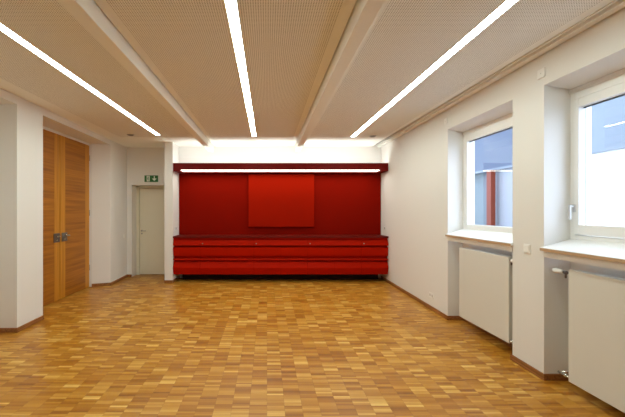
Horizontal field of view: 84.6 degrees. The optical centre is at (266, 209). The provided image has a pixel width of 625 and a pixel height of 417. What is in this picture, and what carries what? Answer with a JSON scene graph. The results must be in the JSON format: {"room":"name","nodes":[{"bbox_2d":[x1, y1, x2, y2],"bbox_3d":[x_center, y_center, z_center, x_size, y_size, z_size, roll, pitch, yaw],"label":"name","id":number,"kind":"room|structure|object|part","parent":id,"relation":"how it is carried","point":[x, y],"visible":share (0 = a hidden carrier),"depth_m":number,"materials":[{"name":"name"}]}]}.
{"room":"community hall","nodes":[
{"label":"community hall","id":0,"kind":"room"},
{"bbox_2d":[0,88,126,327],"bbox_3d":[-3.584,0.030,2.910,0.832,3.180,10.620,0,0,0],"label":"wall","id":1,"kind":"structure","parent":0,"point":[22,122],"depth_m":4.85,"materials":[{"name":"white paint"}]},
{"bbox_2d":[0,275,126,332],"bbox_3d":[-3.514,1.589,2.905,0.509,0.062,10.622,0,0,-1],"label":"baseboard","id":2,"kind":"structure","parent":1,"relation":"attached to","point":[2,330],"depth_m":4.79,"materials":[{"name":"brown wood"}]},
{"bbox_2d":[43,126,89,305],"bbox_3d":[-3.746,0.108,6.105,0.148,3.023,2.130,0,0,0],"label":"door","id":3,"kind":"structure","parent":1,"relation":"in","point":[66,212],"depth_m":6.25,"materials":[{"name":"brown wood"}]},
{"bbox_3d":[-3.734,0.495,6.040,0.012,0.160,0.170,0,0,0],"label":"handle plate","id":4,"kind":"part","parent":3,"relation":"part of","materials":[{"name":"silver metal"}]},
{"bbox_3d":[-3.734,0.495,6.270,0.012,0.160,0.170,0,0,0],"label":"handle plate","id":5,"kind":"part","parent":3,"relation":"part of","materials":[{"name":"silver metal"}]},
{"bbox_3d":[-3.783,0.108,6.105,0.075,3.023,2.130,0,0,0],"label":"frame","id":6,"kind":"part","parent":3,"relation":"part of","materials":[{"name":"white paint"}]},
{"bbox_2d":[127,148,164,276],"bbox_3d":[-3.138,0.030,8.485,1.724,3.180,0.530,0,0,0],"label":"wall","id":7,"kind":"structure","parent":0,"point":[141,162],"depth_m":8.22,"materials":[{"name":"white paint"}]},
{"bbox_2d":[136,186,164,274],"bbox_3d":[-2.814,0.507,8.536,0.908,2.225,0.168,0,0,0],"label":"door","id":8,"kind":"structure","parent":7,"relation":"in","point":[150,200],"depth_m":8.52,"materials":[{"name":"beige paint"}]},
{"bbox_2d":[144,175,157,181],"bbox_3d":[-2.792,-0.756,8.207,0.325,0.158,0.026,0,0,0],"label":"exit sign","id":9,"kind":"object","parent":7,"relation":"attached to","point":[147,178],"visible":1,"depth_m":8.20,"materials":[{"name":"green plastic"}]},
{"bbox_2d":[127,274,177,282],"bbox_3d":[-2.737,1.589,7.867,1.436,0.062,0.403,0,0,15],"label":"baseboard","id":10,"kind":"structure","parent":7,"relation":"attached to","point":[128,275],"depth_m":7.56,"materials":[{"name":"brown wood"}]},
{"bbox_2d":[165,142,178,279],"bbox_3d":[-2.185,0.030,8.150,0.182,3.180,1.200,0,0,0],"label":"wall pillar","id":11,"kind":"structure","parent":0,"point":[171,149],"depth_m":7.55,"materials":[{"name":"white paint"}]},
{"bbox_2d":[179,144,380,277],"bbox_3d":[0.503,0.030,8.195,5.194,3.180,0.210,0,0,0],"label":"wall","id":12,"kind":"structure","parent":0,"point":[372,154],"depth_m":8.09,"materials":[{"name":"white paint"}]},
{"bbox_2d":[179,173,380,234],"bbox_3d":[0.307,-0.177,8.083,4.795,1.525,0.014,0,0,0],"label":"wall panel","id":13,"kind":"object","parent":12,"relation":"attached to","point":[209,203],"visible":0.64,"depth_m":8.07,"materials":[{"name":"red wood"}]},
{"bbox_2d":[173,163,387,173],"bbox_3d":[0.304,-0.956,7.822,4.792,0.182,0.505,0,0,0],"label":"light pelmet","id":14,"kind":"object","parent":13,"relation":"attached to","point":[181,168],"visible":1,"depth_m":7.57,"materials":[{"name":"red paint"}]},
{"bbox_2d":[181,170,378,171],"bbox_3d":[0.295,-0.899,7.730,4.440,0.024,0.260,0,0,0],"label":"diffuser","id":15,"kind":"object","parent":14,"relation":"attached to","point":[181,170],"depth_m":7.66,"materials":[{"name":"white plastic"}]},
{"bbox_2d":[248,174,313,226],"bbox_3d":[0.340,-0.224,8.045,1.554,1.243,0.060,0,0,0],"label":"notice board","id":16,"kind":"object","parent":13,"relation":"attached to","point":[274,200],"visible":1,"depth_m":8.02,"materials":[{"name":"red fabric"}]},
{"bbox_2d":[0,0,613,147],"bbox_3d":[-0.495,-1.585,3.200,7.010,0.150,11.400,0,0,0],"label":"ceiling","id":17,"kind":"structure","parent":0,"point":[290,46],"depth_m":3.43,"materials":[{"name":"white"}]},
{"bbox_2d":[0,23,159,134],"bbox_3d":[-2.190,-1.507,4.022,0.088,0.006,5.644,0,0,0],"label":"recessed light","id":18,"kind":"object","parent":17,"relation":"in","point":[3,28],"visible":1,"depth_m":3.64,"materials":[{"name":"white paint"}]},
{"bbox_2d":[58,0,213,151],"bbox_3d":[-1.320,-1.469,2.845,0.120,0.182,10.490,0,0,0],"label":"ceiling beam","id":19,"kind":"structure","parent":17,"relation":"attached to","point":[88,13],"depth_m":3.11,"materials":[{"name":"white"}]},
{"bbox_2d":[224,0,255,135],"bbox_3d":[-0.262,-1.507,4.072,0.088,0.006,5.744,0,0,0],"label":"recessed light","id":20,"kind":"object","parent":17,"relation":"in","point":[231,5],"visible":1,"depth_m":3.25,"materials":[{"name":"white paint"}]},
{"bbox_2d":[295,0,384,151],"bbox_3d":[0.720,-1.469,2.845,0.120,0.182,10.490,0,0,0],"label":"ceiling beam","id":21,"kind":"structure","parent":17,"relation":"attached to","point":[364,12],"depth_m":3.10,"materials":[{"name":"white"}]},
{"bbox_2d":[351,0,518,136],"bbox_3d":[1.762,-1.507,4.092,0.088,0.006,5.784,0,0,0],"label":"recessed light","id":22,"kind":"object","parent":17,"relation":"in","point":[506,4],"visible":1,"depth_m":3.25,"materials":[{"name":"white paint"}]},
{"bbox_2d":[0,274,624,416],"bbox_3d":[-0.495,1.680,3.200,7.010,0.120,11.400,0,0,0],"label":"floor","id":23,"kind":"structure","parent":0,"point":[142,345],"depth_m":3.69,"materials":[{"name":"wood"}]},
{"bbox_2d":[173,238,226,273],"bbox_3d":[-1.492,1.033,7.821,1.197,0.814,0.535,0,0,0],"label":"base cabinet","id":24,"kind":"object","parent":23,"relation":"on","point":[191,255],"visible":0.94,"depth_m":7.58,"materials":[{"name":"red wood"}]},
{"bbox_3d":[-1.792,1.032,7.606,0.597,0.812,0.106,0,0,0],"label":"door","id":25,"kind":"part","parent":24,"relation":"part of","materials":[{"name":"red paint"}]},
{"bbox_3d":[-1.192,1.032,7.606,0.597,0.812,0.106,0,0,0],"label":"door","id":26,"kind":"part","parent":24,"relation":"part of","materials":[{"name":"red paint"}]},
{"bbox_2d":[227,238,280,273],"bbox_3d":[-0.294,1.033,7.821,1.197,0.814,0.535,0,0,0],"label":"base cabinet","id":27,"kind":"object","parent":23,"relation":"on","point":[244,255],"visible":0.94,"depth_m":7.58,"materials":[{"name":"red wood"}]},
{"bbox_3d":[-0.594,1.032,7.606,0.597,0.812,0.106,0,0,0],"label":"door","id":28,"kind":"part","parent":27,"relation":"part of","materials":[{"name":"red paint"}]},
{"bbox_3d":[0.006,1.032,7.606,0.597,0.812,0.106,0,0,0],"label":"door","id":29,"kind":"part","parent":27,"relation":"part of","materials":[{"name":"red paint"}]},
{"bbox_2d":[183,274,377,278],"bbox_3d":[0.313,1.530,8.019,4.574,0.179,0.138,0,0,0],"label":"plinth","id":30,"kind":"object","parent":23,"relation":"on","point":[185,276],"visible":0.64,"depth_m":7.95,"materials":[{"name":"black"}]},
{"bbox_2d":[281,238,334,273],"bbox_3d":[0.904,1.033,7.821,1.197,0.814,0.535,0,0,0],"label":"base cabinet","id":31,"kind":"object","parent":23,"relation":"on","point":[298,255],"visible":0.94,"depth_m":7.58,"materials":[{"name":"red wood"}]},
{"bbox_3d":[0.604,1.032,7.606,0.597,0.812,0.106,0,0,0],"label":"door","id":32,"kind":"part","parent":31,"relation":"part of","materials":[{"name":"red paint"}]},
{"bbox_3d":[1.204,1.032,7.606,0.597,0.812,0.106,0,0,0],"label":"door","id":33,"kind":"part","parent":31,"relation":"part of","materials":[{"name":"red paint"}]},
{"bbox_2d":[334,238,388,273],"bbox_3d":[2.103,1.033,7.821,1.197,0.814,0.535,0,0,0],"label":"base cabinet","id":34,"kind":"object","parent":23,"relation":"on","point":[351,255],"visible":0.94,"depth_m":7.58,"materials":[{"name":"red wood"}]},
{"bbox_2d":[173,235,388,237],"bbox_3d":[0.304,0.605,7.820,4.792,0.038,0.536,0,0,0],"label":"countertop","id":35,"kind":"structure","parent":34,"relation":"on","point":[176,236],"depth_m":7.55,"materials":[{"name":"red wood"}]},
{"bbox_3d":[1.803,1.032,7.606,0.597,0.812,0.106,0,0,0],"label":"door","id":36,"kind":"part","parent":34,"relation":"part of","materials":[{"name":"red paint"}]},
{"bbox_3d":[2.403,1.032,7.606,0.597,0.812,0.106,0,0,0],"label":"door","id":37,"kind":"part","parent":34,"relation":"part of","materials":[{"name":"red paint"}]},
{"bbox_2d":[381,7,624,373],"bbox_3d":[2.782,0.030,2.950,0.456,3.180,10.700,0,0,0],"label":"wall","id":38,"kind":"structure","parent":0,"point":[422,184],"depth_m":3.53,"materials":[{"name":"white paint"}]},
{"bbox_2d":[381,276,568,380],"bbox_3d":[2.761,1.589,2.823,0.287,0.062,10.451,0,0,1],"label":"baseboard","id":39,"kind":"structure","parent":38,"relation":"attached to","point":[545,377],"depth_m":4.12,"materials":[{"name":"brown wood"}]},
{"bbox_2d":[445,113,512,251],"bbox_3d":[2.785,-0.348,4.340,0.340,1.593,1.374,0,0,0],"label":"window","id":40,"kind":"structure","parent":38,"relation":"in","point":[497,237],"depth_m":4.54,"materials":[{"name":"white paint"}]},
{"bbox_3d":[2.759,0.331,4.340,0.282,0.111,1.374,0,0,0],"label":"sill","id":41,"kind":"part","parent":40,"relation":"part of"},
{"bbox_3d":[2.921,-0.420,4.340,0.067,1.450,1.374,0,0,0],"label":"frame","id":42,"kind":"part","parent":40,"relation":"part of","materials":[{"name":"white paint"}]},
{"bbox_2d":[459,248,512,342],"bbox_3d":[2.778,1.000,4.212,0.220,0.956,1.047,0,0,0],"label":"radiator","id":43,"kind":"object","parent":38,"relation":"attached to","point":[485,278],"visible":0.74,"depth_m":4.12,"materials":[{"name":"white metal"}]},
{"bbox_2d":[465,248,512,257],"bbox_3d":[2.740,0.529,4.250,0.070,0.008,0.938,0,0,0],"label":"grille","id":44,"kind":"object","parent":43,"relation":"attached to","point":[474,251],"depth_m":4.24,"materials":[{"name":"white metal"}]},
{"bbox_2d":[376,0,624,146],"bbox_3d":[2.565,-1.517,2.835,0.113,0.066,10.473,0,0,1],"label":"crown molding","id":45,"kind":"structure","parent":38,"relation":"attached to","point":[614,6],"depth_m":3.42,"materials":[{"name":"white"}]},
{"bbox_2d":[523,244,530,253],"bbox_3d":[2.635,0.395,3.450,0.016,0.095,0.085,0,0,0],"label":"wall switch","id":46,"kind":"object","parent":38,"relation":"attached to","point":[526,247],"visible":1,"depth_m":3.44,"materials":[{"name":"white plastic"}]},
{"bbox_2d":[537,67,545,79],"bbox_3d":[2.634,-1.310,3.264,0.014,0.086,0.086,0,0,0],"label":"junction cover","id":47,"kind":"object","parent":38,"relation":"attached to","point":[541,73],"visible":1,"depth_m":3.26,"materials":[{"name":"white plastic"}]},
{"bbox_2d":[540,68,624,270],"bbox_3d":[2.771,-0.348,2.565,0.368,1.593,1.374,0,0,0],"label":"window","id":48,"kind":"structure","parent":38,"relation":"in","point":[605,251],"depth_m":3.05,"materials":[{"name":"white paint"}]},
{"bbox_3d":[2.859,0.020,3.188,0.054,0.140,0.032,0,0,0],"label":"handle","id":49,"kind":"part","parent":48,"relation":"part of","materials":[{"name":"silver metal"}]},
{"bbox_3d":[2.746,0.331,2.565,0.308,0.111,1.374,0,0,0],"label":"sill","id":50,"kind":"part","parent":48,"relation":"part of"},
{"bbox_3d":[2.921,-0.420,2.565,0.067,1.450,1.374,0,0,0],"label":"frame","id":51,"kind":"part","parent":48,"relation":"part of","materials":[{"name":"white paint"}]},
{"bbox_3d":[2.918,-0.402,2.565,0.064,1.262,1.262,0,0,0],"label":"sash","id":52,"kind":"part","parent":48,"relation":"part of","materials":[{"name":"white paint"}]},
{"bbox_2d":[552,268,624,412],"bbox_3d":[2.778,1.025,2.631,0.220,0.994,1.121,0,0,0],"label":"radiator","id":53,"kind":"object","parent":38,"relation":"attached to","point":[596,301],"visible":1,"depth_m":2.74,"materials":[{"name":"white metal"}]},
{"bbox_3d":[2.693,0.562,3.139,0.050,0.050,0.103,0,0,0],"label":"thermostat knob","id":54,"kind":"part","parent":53,"relation":"part of","materials":[{"name":"white plastic"}]},
{"bbox_2d":[575,270,624,279],"bbox_3d":[2.740,0.535,2.545,0.070,0.008,0.918,0,0,0],"label":"grille","id":55,"kind":"object","parent":53,"relation":"attached to","point":[575,270],"depth_m":2.80,"materials":[{"name":"white metal"}]},
{"label":"outside","id":56,"kind":"structure","parent":0,"visible":0},
{"bbox_3d":[16.650,1.830,13.000,26.700,0.380,54.000,0,0,0],"label":"ground","id":57,"kind":"structure","parent":56,"visible":0},
{"bbox_2d":[487,170,494,225],"bbox_3d":[8.750,0.045,13.285,0.180,3.190,0.270,0,0,0],"label":"post","id":58,"kind":"object","parent":57,"relation":"on","point":[490,173],"visible":0.56,"depth_m":13.15,"materials":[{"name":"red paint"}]},
{"bbox_2d":[475,96,624,237],"bbox_3d":[9.240,-2.880,12.000,0.720,9.000,20.000,0,0,0],"label":"neighbouring building","id":59,"kind":"structure","parent":57,"relation":"on","point":[493,152],"depth_m":9.26,"materials":[{"name":"white"}]}
]}

